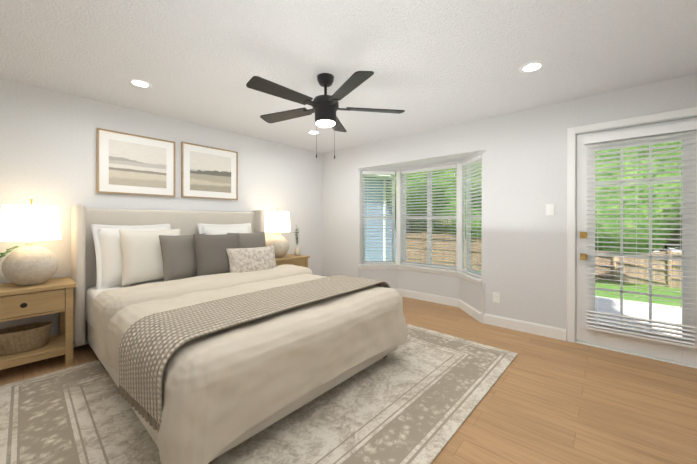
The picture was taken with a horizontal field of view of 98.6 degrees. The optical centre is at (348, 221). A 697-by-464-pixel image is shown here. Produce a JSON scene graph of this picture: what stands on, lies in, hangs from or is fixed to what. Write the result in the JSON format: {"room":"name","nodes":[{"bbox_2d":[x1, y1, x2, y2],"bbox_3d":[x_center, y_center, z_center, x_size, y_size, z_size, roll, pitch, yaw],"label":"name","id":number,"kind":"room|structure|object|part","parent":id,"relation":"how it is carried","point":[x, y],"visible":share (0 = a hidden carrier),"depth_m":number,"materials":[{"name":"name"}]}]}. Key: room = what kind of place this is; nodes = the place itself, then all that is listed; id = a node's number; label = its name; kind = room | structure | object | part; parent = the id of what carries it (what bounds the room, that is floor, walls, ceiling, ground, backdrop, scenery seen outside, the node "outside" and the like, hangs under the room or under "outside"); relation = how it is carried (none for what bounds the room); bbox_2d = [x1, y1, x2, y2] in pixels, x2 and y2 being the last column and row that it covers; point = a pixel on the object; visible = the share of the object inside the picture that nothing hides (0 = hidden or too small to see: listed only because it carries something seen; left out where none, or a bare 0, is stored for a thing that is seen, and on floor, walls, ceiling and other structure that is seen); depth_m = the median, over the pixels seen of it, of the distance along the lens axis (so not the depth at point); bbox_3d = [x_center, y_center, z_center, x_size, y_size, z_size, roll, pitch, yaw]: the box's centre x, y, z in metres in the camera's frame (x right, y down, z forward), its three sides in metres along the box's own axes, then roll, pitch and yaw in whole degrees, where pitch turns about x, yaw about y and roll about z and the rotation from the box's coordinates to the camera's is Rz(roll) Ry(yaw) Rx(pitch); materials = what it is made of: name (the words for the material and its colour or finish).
{"room":"bedroom","nodes":[
{"label":"bedroom","id":0,"kind":"room"},
{"bbox_2d":[0,78,321,336],"bbox_3d":[-1.962,-0.002,3.644,0.140,2.370,4.680,0,0,41],"label":"wall","id":1,"kind":"structure","parent":0,"point":[48,147],"depth_m":2.94,"materials":[{"name":"paint"}]},
{"bbox_2d":[97,128,174,196],"bbox_3d":[-2.234,-0.596,3.197,0.028,0.635,0.700,0,0,41],"label":"framed artwork","id":2,"kind":"object","parent":1,"relation":"attached to","point":[130,164],"visible":0.98,"depth_m":3.16,"materials":[{"name":"beige paper"}]},
{"bbox_2d":[109,139,165,187],"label":"print","id":3,"kind":"object","parent":2,"relation":"attached to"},
{"bbox_2d":[181,142,237,199],"bbox_3d":[-1.728,-0.607,3.777,0.028,0.650,0.700,0,0,41],"label":"framed artwork","id":4,"kind":"object","parent":1,"relation":"attached to","point":[207,172],"visible":1,"depth_m":3.75,"materials":[{"name":"beige paper"}]},
{"bbox_2d":[190,151,230,192],"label":"print","id":5,"kind":"object","parent":4,"relation":"attached to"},
{"bbox_2d":[0,297,696,463],"bbox_3d":[-0.079,1.245,2.259,4.800,0.120,5.070,0,0,41],"label":"floor","id":6,"kind":"structure","parent":0,"point":[546,400],"depth_m":1.96,"materials":[{"name":"brown wood"}]},
{"bbox_2d":[0,277,76,369],"bbox_3d":[-2.613,0.850,2.401,0.455,0.670,0.596,0,0,41],"label":"nightstand","id":7,"kind":"object","parent":6,"relation":"on","point":[52,296],"visible":0.98,"depth_m":2.36,"materials":[{"name":"brown wood"}]},
{"bbox_2d":[0,245,20,257],"bbox_3d":[-2.787,0.338,2.295,0.296,0.353,0.405,0,0,41],"label":"plant","id":8,"kind":"object","parent":7,"relation":"on","point":[6,252],"visible":1,"depth_m":2.36,"materials":[{"name":"green plant"}]},
{"bbox_2d":[0,322,52,354],"bbox_3d":[-2.619,0.943,2.407,0.214,0.172,0.345,0,0,41],"label":"basket","id":9,"kind":"object","parent":7,"relation":"in","point":[21,338],"visible":1,"depth_m":2.37,"materials":[{"name":"brown wicker"}]},
{"bbox_2d":[0,199,61,285],"bbox_3d":[-2.586,0.168,2.443,0.356,0.693,0.356,0,0,41],"label":"lamp","id":10,"kind":"object","parent":7,"relation":"on","point":[31,262],"visible":1,"depth_m":2.34,"materials":[{"name":"ceramic"}]},
{"bbox_3d":[-2.586,0.014,2.443,0.356,0.280,0.356,0,0,41],"label":"lamp shade","id":11,"kind":"part","parent":10,"relation":"part of","materials":[{"name":"white fabric"}]},
{"bbox_3d":[-2.470,0.634,2.276,0.020,0.165,0.456,0,0,41],"label":"drawer","id":12,"kind":"part","parent":7,"relation":"part of","materials":[{"name":"brown wood"}]},
{"bbox_2d":[0,324,517,463],"bbox_3d":[-0.495,1.179,2.391,2.580,0.011,3.100,0,0,43],"label":"rug","id":13,"kind":"object","parent":6,"relation":"on","point":[418,396],"visible":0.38,"depth_m":1.80,"materials":[{"name":"grey carpet"}]},
{"bbox_2d":[71,204,406,463],"bbox_3d":[-1.006,0.511,2.691,2.513,1.322,1.954,0,0,41],"label":"bed","id":14,"kind":"object","parent":13,"relation":"on","point":[208,336],"visible":1,"depth_m":1.97,"materials":[{"name":"fabric"}]},
{"bbox_2d":[119,229,180,284],"bbox_3d":[-1.908,0.330,2.927,0.560,0.560,0.178,0,-16,-45],"label":"pillow","id":15,"kind":"object","parent":14,"relation":"on","point":[140,254],"depth_m":2.80,"materials":[{"name":"white fabric"}]},
{"bbox_3d":[-1.861,0.481,3.437,0.245,1.265,1.930,0,0,41],"label":"headboard","id":16,"kind":"part","parent":14,"relation":"part of","materials":[{"name":"fabric"}]},
{"bbox_2d":[159,233,205,280],"bbox_3d":[-1.630,0.358,3.013,0.167,0.500,0.500,-18,-10,34],"label":"pillow","id":17,"kind":"object","parent":14,"relation":"on","point":[177,253],"depth_m":2.88,"materials":[{"name":"grey fabric"}]},
{"bbox_2d":[193,233,239,275],"bbox_3d":[-1.343,0.356,3.122,0.520,0.500,0.178,0,-14,-46],"label":"pillow","id":18,"kind":"object","parent":14,"relation":"on","point":[210,252],"depth_m":3.00,"materials":[{"name":"grey fabric"}]},
{"bbox_3d":[-1.010,0.980,2.694,2.295,0.270,1.750,0,0,41],"label":"frame","id":19,"kind":"part","parent":14,"relation":"part of","materials":[{"name":"fabric"}]},
{"bbox_2d":[227,232,265,247],"bbox_3d":[-1.174,0.357,3.534,0.500,0.500,0.167,0,-15,-44],"label":"pillow","id":20,"kind":"object","parent":14,"relation":"on","point":[247,240],"depth_m":3.53,"materials":[{"name":"grey fabric"}]},
{"bbox_2d":[98,274,406,463],"bbox_3d":[-0.684,0.794,2.405,1.650,0.473,1.879,0,0,41],"label":"duvet","id":21,"kind":"object","parent":14,"relation":"on","point":[194,397],"depth_m":1.56,"materials":[{"name":"fabric"}]},
{"bbox_2d":[118,275,389,431],"bbox_3d":[-0.407,0.727,2.168,0.680,0.400,1.958,0,0,41],"label":"throw","id":22,"kind":"object","parent":14,"relation":"on","point":[152,351],"depth_m":1.58,"materials":[{"name":"grey fabric"}]},
{"bbox_2d":[275,254,309,267],"bbox_3d":[-0.928,0.847,4.329,0.455,0.670,0.596,0,0,41],"label":"nightstand","id":23,"kind":"object","parent":6,"relation":"on","point":[293,259],"visible":0.12,"depth_m":4.24,"materials":[{"name":"brown wood"}]},
{"bbox_2d":[265,208,289,257],"bbox_3d":[-1.003,0.165,4.240,0.356,0.693,0.356,0,0,41],"label":"lamp","id":24,"kind":"object","parent":23,"relation":"on","point":[277,221],"visible":0.88,"depth_m":4.11,"materials":[{"name":"fabric"}]},
{"bbox_3d":[-1.003,0.011,4.240,0.356,0.280,0.356,0,0,41],"label":"lamp shade","id":25,"kind":"part","parent":24,"relation":"part of","materials":[{"name":"white fabric"}]},
{"bbox_3d":[-0.785,0.631,4.204,0.020,0.165,0.456,0,0,41],"label":"drawer","id":26,"kind":"part","parent":23,"relation":"part of","materials":[{"name":"brown wood"}]},
{"bbox_2d":[293,225,299,255],"bbox_3d":[-0.760,0.286,4.441,0.113,0.449,0.121,0,0,41],"label":"plant","id":27,"kind":"object","parent":23,"relation":"on","point":[297,251],"visible":1,"depth_m":4.43,"materials":[{"name":"ceramic"}]},
{"bbox_2d":[0,0,696,152],"bbox_3d":[-0.010,-1.245,2.335,4.800,0.120,5.280,0,0,41],"label":"ceiling","id":28,"kind":"structure","parent":0,"point":[433,64],"depth_m":2.13,"materials":[{"name":"white paint"}]},
{"bbox_2d":[128,79,151,87],"bbox_3d":[-1.791,-1.182,2.576,0.176,0.006,0.176,0,0,41],"label":"recessed light","id":29,"kind":"object","parent":28,"relation":"in","point":[140,83],"visible":1,"depth_m":2.57,"materials":[{"name":"white plastic"}]},
{"bbox_2d":[307,130,320,134],"bbox_3d":[-0.463,-1.184,4.005,0.176,0.006,0.176,0,0,41],"label":"recessed light","id":30,"kind":"object","parent":28,"relation":"in","point":[313,132],"visible":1,"depth_m":4.00,"materials":[{"name":"white plastic"}]},
{"bbox_2d":[246,71,404,158],"bbox_3d":[-0.222,-0.850,2.443,1.289,0.669,1.256,0,0,41],"label":"ceiling fan","id":31,"kind":"object","parent":28,"relation":"hanging from","point":[325,106],"visible":1,"depth_m":2.38,"materials":[{"name":"black metal"}]},
{"bbox_2d":[316,120,334,127],"bbox_3d":[-0.189,-0.797,2.465,0.160,0.030,0.160,0,0,41],"label":"diffuser","id":32,"kind":"object","parent":31,"relation":"attached to","point":[322,123],"depth_m":2.43,"materials":[{"name":"white glass"}]},
{"bbox_3d":[-0.189,-0.730,2.465,0.099,0.429,0.129,0,0,41],"label":"chain","id":33,"kind":"part","parent":31,"relation":"part of","materials":[{"name":"black metal"}]},
{"bbox_2d":[519,61,544,72],"bbox_3d":[1.410,-1.182,2.303,0.176,0.006,0.176,0,0,41],"label":"recessed light","id":34,"kind":"object","parent":28,"relation":"in","point":[531,67],"visible":1,"depth_m":2.30,"materials":[{"name":"white plastic"}]},
{"bbox_2d":[372,154,472,168],"bbox_3d":[1.103,-0.878,4.371,1.733,0.100,0.450,0,0,41],"label":"ceiling","id":35,"kind":"structure","parent":0,"point":[435,161],"depth_m":4.23,"materials":[{"name":"white paint"}]},
{"bbox_2d":[322,74,696,340],"bbox_3d":[1.427,-0.002,3.981,4.520,2.370,0.612,0,0,41],"label":"wall","id":36,"kind":"structure","parent":0,"point":[524,235],"depth_m":3.31,"materials":[{"name":"paint"}]},
{"bbox_2d":[358,263,483,285],"bbox_3d":[1.024,0.720,4.283,1.960,0.075,0.559,0,0,41],"label":"window sill","id":37,"kind":"structure","parent":36,"relation":"attached to","point":[467,276],"depth_m":4.41,"materials":[{"name":"white"}]},
{"bbox_2d":[364,160,481,273],"bbox_3d":[1.077,-0.055,4.343,1.964,1.475,0.497,0,0,41],"label":"bay window","id":38,"kind":"structure","parent":36,"relation":"in","point":[458,218],"depth_m":4.49,"materials":[{"name":"white wood"}]},
{"bbox_2d":[362,154,481,277],"bbox_3d":[1.046,-0.060,4.307,1.854,1.460,0.468,0,0,41],"label":"window blind","id":39,"kind":"object","parent":38,"relation":"attached to","point":[476,159],"visible":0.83,"depth_m":4.45,"materials":[{"name":"white plastic"}]},
{"bbox_2d":[399,289,566,340],"bbox_3d":[1.471,1.127,3.858,2.210,0.112,0.468,0,0,41],"label":"baseboard","id":40,"kind":"structure","parent":36,"relation":"attached to","point":[534,328],"depth_m":3.40,"materials":[{"name":"white"}]},
{"bbox_2d":[493,292,499,302],"bbox_3d":[1.670,0.864,3.387,0.072,0.116,0.009,0,0,41],"label":"electrical outlet plate","id":41,"kind":"object","parent":36,"relation":"attached to","point":[496,297],"visible":1,"depth_m":3.38,"materials":[{"name":"white plastic"}]},
{"bbox_2d":[546,204,553,214],"bbox_3d":[2.052,-0.116,3.050,0.072,0.116,0.012,0,0,41],"label":"switch plate","id":42,"kind":"object","parent":36,"relation":"attached to","point":[549,209],"visible":1,"depth_m":3.05,"materials":[{"name":"white plastic"}]},
{"bbox_2d":[567,107,696,368],"bbox_3d":[2.579,0.140,2.700,0.970,2.110,0.186,0,0,41],"label":"door frame","id":43,"kind":"structure","parent":36,"relation":"attached to","point":[574,132],"depth_m":2.92,"materials":[{"name":"white wood"}]},
{"bbox_2d":[576,117,696,365],"bbox_3d":[2.540,0.164,2.656,0.830,2.018,0.124,0,0,41],"label":"patio door","id":44,"kind":"structure","parent":36,"relation":"in","point":[687,355],"depth_m":2.71,"materials":[{"name":"white"}]},
{"bbox_3d":[2.255,0.239,2.874,0.056,0.270,0.078,0,0,41],"label":"patio door hardware","id":45,"kind":"part","parent":44,"relation":"part of","materials":[{"name":"gold metal"}]},
{"bbox_2d":[595,142,681,336],"bbox_3d":[2.571,0.145,2.680,0.560,1.660,0.004,0,0,41],"label":"door glass","id":46,"kind":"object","parent":44,"relation":"attached to","point":[639,241],"depth_m":2.67,"materials":[{"name":"clear glass"}]},
{"bbox_2d":[584,120,696,348],"bbox_3d":[2.528,0.110,2.632,0.720,1.820,0.075,0,0,41],"label":"door blind","id":47,"kind":"object","parent":44,"relation":"attached to","point":[666,131],"visible":0.98,"depth_m":2.60,"materials":[{"name":"white plastic"}]},
{"label":"outside","id":48,"kind":"structure","parent":0,"visible":0},
{"bbox_2d":[384,262,681,306],"bbox_3d":[19.347,5.006,27.926,80.000,7.519,59.800,0,0,41],"label":"lawn","id":49,"kind":"structure","parent":48,"point":[632,288],"depth_m":8.69,"materials":[{"name":"green plant"}]},
{"bbox_2d":[365,174,439,262],"bbox_3d":[1.456,-0.198,24.164,11.000,9.700,16.000,0,0,41],"label":"house","id":50,"kind":"structure","parent":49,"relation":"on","point":[386,251],"depth_m":16.90,"materials":[{"name":"blue"}]},
{"bbox_2d":[386,165,481,239],"bbox_3d":[6.970,-1.118,18.651,8.929,8.004,9.450,0,0,41],"label":"tree","id":51,"kind":"object","parent":49,"relation":"on","point":[434,226],"visible":0.02,"depth_m":16.22,"materials":[{"name":"green plant"}]},
{"bbox_2d":[406,232,481,270],"bbox_3d":[6.295,1.547,15.216,9.068,1.900,0.130,0,0,41],"label":"fence","id":52,"kind":"structure","parent":49,"relation":"on","point":[449,261],"depth_m":16.36,"materials":[{"name":"brown wood"}]},
{"bbox_2d":[420,151,616,217],"bbox_3d":[10.672,-1.668,19.702,11.315,10.151,11.890,0,0,41],"label":"tree","id":53,"kind":"object","parent":49,"relation":"on","point":[479,193],"depth_m":17.39,"materials":[{"name":"green plant"}]},
{"bbox_2d":[465,147,681,254],"bbox_3d":[11.167,-0.811,16.131,9.106,7.531,10.402,0,0,41],"label":"tree","id":54,"kind":"object","parent":49,"relation":"on","point":[638,211],"depth_m":11.95,"materials":[{"name":"green plant"}]},
{"bbox_2d":[596,144,673,250],"bbox_3d":[20.048,-1.573,24.806,11.266,12.290,11.552,0,0,41],"label":"tree","id":55,"kind":"object","parent":49,"relation":"on","point":[617,230],"depth_m":23.82,"materials":[{"name":"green plant"}]},
{"bbox_2d":[595,248,681,288],"bbox_3d":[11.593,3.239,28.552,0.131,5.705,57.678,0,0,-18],"label":"fence","id":56,"kind":"object","parent":49,"relation":"on","point":[630,275],"depth_m":15.94,"materials":[{"name":"brown wood"}]},
{"bbox_2d":[595,296,681,336],"bbox_3d":[4.501,1.267,2.759,5.240,0.115,2.430,0,0,41],"label":"patio","id":57,"kind":"structure","parent":49,"relation":"on","point":[664,313],"depth_m":4.00,"materials":[{"name":"grey"}]},
{"bbox_2d":[607,145,681,251],"bbox_3d":[21.438,-0.740,20.584,11.063,10.100,11.045,0,0,41],"label":"tree","id":58,"kind":"object","parent":49,"relation":"on","point":[676,237],"depth_m":19.36,"materials":[{"name":"green plant"}]},
{"bbox_2d":[614,141,681,241],"bbox_3d":[23.122,-1.587,19.283,13.085,11.610,9.834,0,0,41],"label":"tree","id":59,"kind":"object","parent":49,"relation":"on","point":[665,149],"depth_m":18.16,"materials":[{"name":"green plant"}]}
]}

